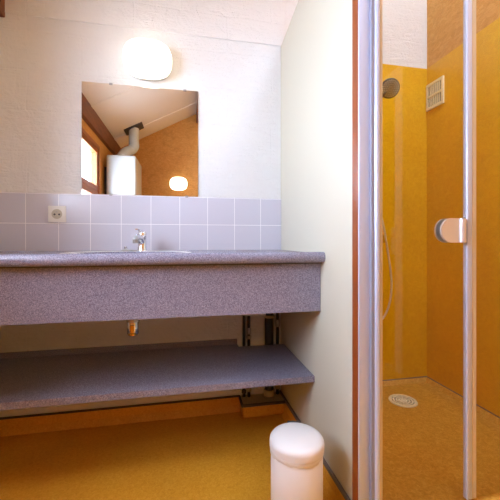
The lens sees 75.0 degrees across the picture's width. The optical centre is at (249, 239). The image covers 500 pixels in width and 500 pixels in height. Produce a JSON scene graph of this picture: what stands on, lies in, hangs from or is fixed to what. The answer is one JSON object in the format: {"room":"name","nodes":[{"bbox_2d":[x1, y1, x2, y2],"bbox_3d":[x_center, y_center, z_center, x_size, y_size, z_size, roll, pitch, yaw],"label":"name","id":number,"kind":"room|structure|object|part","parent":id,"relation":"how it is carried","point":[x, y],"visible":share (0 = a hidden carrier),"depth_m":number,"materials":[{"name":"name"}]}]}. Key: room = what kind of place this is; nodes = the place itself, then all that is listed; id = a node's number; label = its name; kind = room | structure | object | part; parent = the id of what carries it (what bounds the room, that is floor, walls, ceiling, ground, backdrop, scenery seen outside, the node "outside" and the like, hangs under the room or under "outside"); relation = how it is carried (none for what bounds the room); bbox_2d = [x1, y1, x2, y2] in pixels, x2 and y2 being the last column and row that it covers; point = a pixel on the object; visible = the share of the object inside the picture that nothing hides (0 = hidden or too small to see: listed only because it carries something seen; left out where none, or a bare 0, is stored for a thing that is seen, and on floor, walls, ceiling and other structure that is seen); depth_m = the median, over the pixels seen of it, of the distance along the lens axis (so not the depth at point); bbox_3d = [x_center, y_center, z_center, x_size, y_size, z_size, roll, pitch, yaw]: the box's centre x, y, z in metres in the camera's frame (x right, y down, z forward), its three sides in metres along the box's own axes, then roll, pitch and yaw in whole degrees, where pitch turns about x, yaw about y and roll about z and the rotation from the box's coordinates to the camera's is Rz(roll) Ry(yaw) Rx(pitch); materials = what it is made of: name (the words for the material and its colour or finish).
{"room":"bathroom","nodes":[
{"label":"bathroom","id":0,"kind":"room"},
{"bbox_2d":[0,412,327,499],"bbox_3d":[0.132,0.995,0.366,2.798,0.100,3.134,0,0,-11],"label":"floor","id":1,"kind":"structure","parent":0,"point":[225,456],"depth_m":1.38,"materials":[{"name":"orange plastic"}]},
{"bbox_2d":[269,421,323,499],"bbox_3d":[0.149,0.788,1.056,0.185,0.314,0.209,0,0,-11],"label":"pedal bin","id":2,"kind":"object","parent":1,"relation":"on","point":[296,447],"visible":1,"depth_m":1.00,"materials":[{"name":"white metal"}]},
{"bbox_3d":[0.152,0.651,1.062,0.176,0.040,0.176,0,0,-11],"label":"lid","id":3,"kind":"part","parent":2,"relation":"part of","materials":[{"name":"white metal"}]},
{"bbox_2d":[0,0,426,416],"bbox_3d":[-0.165,-0.839,1.847,2.798,3.568,0.112,0,0,-11],"label":"wall","id":4,"kind":"structure","parent":0,"point":[228,52],"depth_m":1.79,"materials":[{"name":"white paint"}]},
{"bbox_2d":[0,0,4,17],"bbox_3d":[-0.937,-1.177,0.152,0.058,0.184,2.934,0,0,-11],"label":"trim","id":5,"kind":"structure","parent":4,"relation":"attached to","point":[2,2],"depth_m":1.57,"materials":[{"name":"brown wood"}]},
{"bbox_2d":[0,395,239,419],"bbox_3d":[-0.646,0.870,1.702,1.197,0.008,0.009,0,0,-11],"label":"trim","id":6,"kind":"structure","parent":4,"relation":"attached to","point":[232,396],"depth_m":1.69,"materials":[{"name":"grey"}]},
{"bbox_2d":[0,397,240,436],"bbox_3d":[-0.639,0.909,1.693,1.207,0.071,0.030,0,0,-11],"label":"baseboard","id":7,"kind":"structure","parent":4,"relation":"attached to","point":[58,422],"depth_m":1.68,"materials":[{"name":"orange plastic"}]},
{"bbox_2d":[82,81,197,197],"bbox_3d":[-0.570,-0.520,1.716,0.585,0.582,0.010,0,0,-11],"label":"wall mirror","id":8,"kind":"object","parent":4,"relation":"attached to","point":[137,140],"visible":1,"depth_m":1.71,"materials":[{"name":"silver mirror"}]},
{"bbox_2d":[0,192,280,250],"bbox_3d":[-0.527,-0.081,1.726,1.438,0.306,0.009,0,0,-11],"label":"wall tiles","id":9,"kind":"structure","parent":4,"relation":"attached to","point":[94,222],"depth_m":1.71,"materials":[{"name":"tile"}]},
{"bbox_2d":[48,206,65,221],"bbox_3d":[-0.963,-0.130,1.625,0.082,0.082,0.017,0,0,-11],"label":"power socket","id":10,"kind":"object","parent":9,"relation":"attached to","point":[55,213],"visible":1,"depth_m":1.62,"materials":[{"name":"white plastic"}]},
{"bbox_2d":[123,38,171,80],"bbox_3d":[-0.525,-0.927,1.673,0.242,0.192,0.111,0,0,-11],"label":"wall lamp","id":11,"kind":"object","parent":4,"relation":"attached to","point":[146,59],"visible":1,"depth_m":1.63,"materials":[{"name":"white glass"}]},
{"bbox_3d":[-0.532,-0.927,1.709,0.224,0.175,0.038,0,0,-11],"label":"plate","id":12,"kind":"part","parent":11,"relation":"part of","materials":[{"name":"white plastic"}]},
{"bbox_2d":[0,339,314,410],"bbox_3d":[-0.479,0.577,1.485,1.436,0.053,0.498,0,0,-11],"label":"undershelf","id":13,"kind":"object","parent":4,"relation":"attached to","point":[40,378],"visible":1,"depth_m":1.43,"materials":[{"name":"purple laminate"}]},
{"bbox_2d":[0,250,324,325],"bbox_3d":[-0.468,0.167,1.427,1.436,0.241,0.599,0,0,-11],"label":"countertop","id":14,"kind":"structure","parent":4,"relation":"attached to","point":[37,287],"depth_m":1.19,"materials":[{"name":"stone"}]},
{"bbox_2d":[60,251,190,253],"bbox_3d":[-0.519,0.133,1.400,0.530,0.160,0.370,0,0,-11],"label":"washbasin","id":15,"kind":"object","parent":14,"relation":"in","point":[89,251],"visible":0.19,"depth_m":1.48,"materials":[{"name":"white ceramic"}]},
{"bbox_2d":[126,314,265,335],"bbox_3d":[-0.237,0.319,1.623,0.747,0.213,0.113,0,0,-37],"label":"trap","id":16,"kind":"object","parent":15,"relation":"attached to","point":[132,325],"visible":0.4,"depth_m":1.38,"materials":[{"name":"silver metal"}]},
{"bbox_2d":[127,322,138,335],"bbox_3d":[-0.504,0.362,1.403,0.051,0.097,0.051,0,0,-11],"label":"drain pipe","id":17,"kind":"object","parent":16,"relation":"on","point":[132,327],"depth_m":1.38,"materials":[{"name":"silver metal"}]},
{"bbox_2d":[121,246,135,250],"bbox_3d":[-0.596,0.042,1.599,0.070,0.025,0.042,0,0,-11],"label":"plug","id":18,"kind":"object","parent":14,"relation":"on","point":[125,247],"visible":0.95,"depth_m":1.59,"materials":[{"name":"silver metal"}]},
{"bbox_2d":[133,229,147,250],"bbox_3d":[-0.520,0.001,1.553,0.054,0.108,0.152,0,0,-11],"label":"mixer tap","id":19,"kind":"object","parent":14,"relation":"on","point":[140,238],"visible":0.99,"depth_m":1.58,"materials":[{"name":"silver metal"}]},
{"bbox_3d":[-0.525,0.000,1.546,0.031,0.055,0.131,0,0,-4],"label":"spout","id":20,"kind":"part","parent":19,"relation":"part of","materials":[{"name":"silver metal"}]},
{"bbox_2d":[0,250,324,266],"bbox_3d":[-0.468,0.068,1.427,1.436,0.042,0.599,0,0,-11],"label":"countertop","id":21,"kind":"structure","parent":14,"relation":"on","point":[150,257],"depth_m":1.17,"materials":[{"name":"purple laminate"}]},
{"bbox_2d":[238,396,284,407],"bbox_3d":[0.064,0.874,1.789,0.241,0.012,0.116,0,0,-11],"label":"trim","id":22,"kind":"structure","parent":4,"relation":"attached to","point":[239,397],"depth_m":1.74,"materials":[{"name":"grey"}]},
{"bbox_2d":[240,404,284,417],"bbox_3d":[0.066,0.912,1.793,0.235,0.065,0.110,0,0,-11],"label":"trim","id":23,"kind":"structure","parent":4,"relation":"attached to","point":[258,411],"depth_m":1.74,"materials":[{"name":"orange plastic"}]},
{"bbox_2d":[241,392,284,407],"bbox_3d":[0.066,0.876,1.791,0.237,0.011,0.113,0,0,-11],"label":"trim","id":24,"kind":"structure","parent":4,"relation":"attached to","point":[254,398],"depth_m":1.79,"materials":[{"name":"beige"}]},
{"bbox_2d":[242,316,245,396],"bbox_3d":[-0.033,0.484,1.811,0.026,0.771,0.026,0,0,-11],"label":"pipe","id":25,"kind":"object","parent":24,"relation":"on","point":[243,317],"visible":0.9,"depth_m":1.80,"materials":[{"name":"black metal"}]},
{"bbox_2d":[246,316,250,396],"bbox_3d":[-0.005,0.484,1.808,0.029,0.771,0.037,0,0,-11],"label":"pipe","id":26,"kind":"object","parent":24,"relation":"on","point":[248,337],"visible":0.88,"depth_m":1.80,"materials":[{"name":"black metal"}]},
{"bbox_2d":[264,313,274,397],"bbox_3d":[0.106,0.484,1.822,0.062,0.771,0.062,0,0,-11],"label":"pipe","id":27,"kind":"object","parent":24,"relation":"on","point":[269,318],"visible":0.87,"depth_m":1.80,"materials":[{"name":"black"}]},
{"bbox_2d":[264,388,273,396],"bbox_3d":[0.106,0.850,1.822,0.060,0.035,0.060,0,0,-11],"label":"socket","id":28,"kind":"object","parent":27,"relation":"attached to","point":[268,392],"depth_m":1.80,"materials":[{"name":"beige"}]},
{"bbox_2d":[275,313,279,393],"bbox_3d":[0.157,0.484,1.840,0.027,0.771,0.036,0,0,-11],"label":"pipe","id":29,"kind":"object","parent":24,"relation":"on","point":[277,321],"visible":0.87,"depth_m":1.84,"materials":[{"name":"black metal"}]},
{"bbox_2d":[382,78,399,319],"bbox_3d":[0.747,-0.193,1.848,0.181,1.333,0.254,0,0,-28],"label":"shower","id":30,"kind":"object","parent":4,"relation":"attached to","point":[390,87],"visible":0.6,"depth_m":1.75,"materials":[{"name":"silver metal"}]},
{"bbox_2d":[382,377,499,425],"bbox_3d":[0.745,0.868,1.533,0.912,0.020,0.861,0,0,-11],"label":"trim","id":31,"kind":"structure","parent":4,"relation":"attached to","point":[448,392],"depth_m":1.92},
{"bbox_2d":[382,376,499,417],"bbox_3d":[0.745,0.855,1.533,0.912,0.006,0.861,0,0,-11],"label":"trim","id":32,"kind":"structure","parent":4,"relation":"attached to","point":[420,376],"depth_m":1.95,"materials":[{"name":"brown"}]},
{"bbox_2d":[281,0,351,499],"bbox_3d":[0.278,-0.158,1.455,0.035,2.205,0.855,0,0,-11],"label":"wall partition","id":33,"kind":"structure","parent":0,"point":[316,47],"depth_m":1.29,"materials":[{"name":"beige paint"}]},
{"bbox_2d":[281,403,344,499],"bbox_3d":[0.248,0.909,1.440,0.030,0.071,0.873,0,0,-11],"label":"baseboard","id":34,"kind":"structure","parent":33,"relation":"attached to","point":[331,491],"depth_m":1.22,"materials":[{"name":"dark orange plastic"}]},
{"bbox_2d":[279,390,350,499],"bbox_3d":[0.258,0.869,1.442,0.010,0.014,0.873,0,0,-11],"label":"trim","id":35,"kind":"structure","parent":33,"relation":"attached to","point":[336,481],"depth_m":1.22,"materials":[{"name":"grey"}]},
{"bbox_2d":[352,0,357,499],"bbox_3d":[0.356,-0.175,1.048,0.041,2.241,0.036,0,0,-11],"label":"trim","id":36,"kind":"structure","parent":33,"relation":"attached to","point":[354,2],"depth_m":1.04,"materials":[{"name":"brown wood"}]},
{"bbox_2d":[358,0,381,499],"bbox_3d":[0.378,-0.203,1.025,0.076,2.295,0.029,0,0,-11],"label":"shower door frame","id":37,"kind":"object","parent":33,"relation":"attached to","point":[369,11],"visible":1,"depth_m":1.02,"materials":[{"name":"silver metal"}]},
{"bbox_2d":[382,382,499,499],"bbox_3d":[0.757,0.912,1.503,0.925,0.067,0.948,0,0,-11],"label":"floor","id":38,"kind":"structure","parent":0,"point":[422,444],"depth_m":1.37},
{"bbox_2d":[388,394,417,407],"bbox_3d":[0.834,0.875,1.778,0.146,0.006,0.146,0,0,-11],"label":"shower drain","id":39,"kind":"object","parent":38,"relation":"on","point":[401,400],"visible":1,"depth_m":1.77,"materials":[{"name":"beige"}]},
{"bbox_2d":[434,0,471,499],"bbox_3d":[0.580,-0.242,1.058,0.331,2.216,0.043,0,0,-11],"label":"shower door","id":40,"kind":"structure","parent":38,"relation":"on","point":[450,230],"depth_m":1.09,"materials":[{"name":"silver glass"}]},
{"bbox_3d":[0.662,-0.031,1.093,0.097,0.080,0.006,0,0,-11],"label":"handle plate","id":41,"kind":"part","parent":40,"relation":"part of","materials":[{"name":"silver metal"}]},
{"bbox_3d":[0.667,-0.031,1.068,0.097,0.080,0.007,0,0,-11],"label":"handle plate","id":42,"kind":"part","parent":40,"relation":"part of","materials":[{"name":"silver metal"}]},
{"bbox_2d":[472,0,475,498],"bbox_3d":[1.009,-0.236,1.150,0.546,2.228,0.026,0,0,-11],"label":"screen","id":43,"kind":"object","parent":38,"relation":"on","point":[473,1],"visible":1,"depth_m":1.09,"materials":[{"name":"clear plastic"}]},
{"bbox_2d":[427,0,499,416],"bbox_3d":[1.448,-0.787,0.629,0.112,3.464,2.934,0,0,-11],"label":"wall","id":44,"kind":"structure","parent":0,"point":[445,121],"depth_m":1.81,"materials":[{"name":"orange paint"}]},
{"bbox_2d":[426,75,443,111],"bbox_3d":[1.118,-0.882,1.971,0.010,0.160,0.134,0,0,-11],"label":"air vent","id":45,"kind":"object","parent":44,"relation":"in","point":[434,90],"visible":1,"depth_m":1.96,"materials":[{"name":"beige plastic"}]}
]}

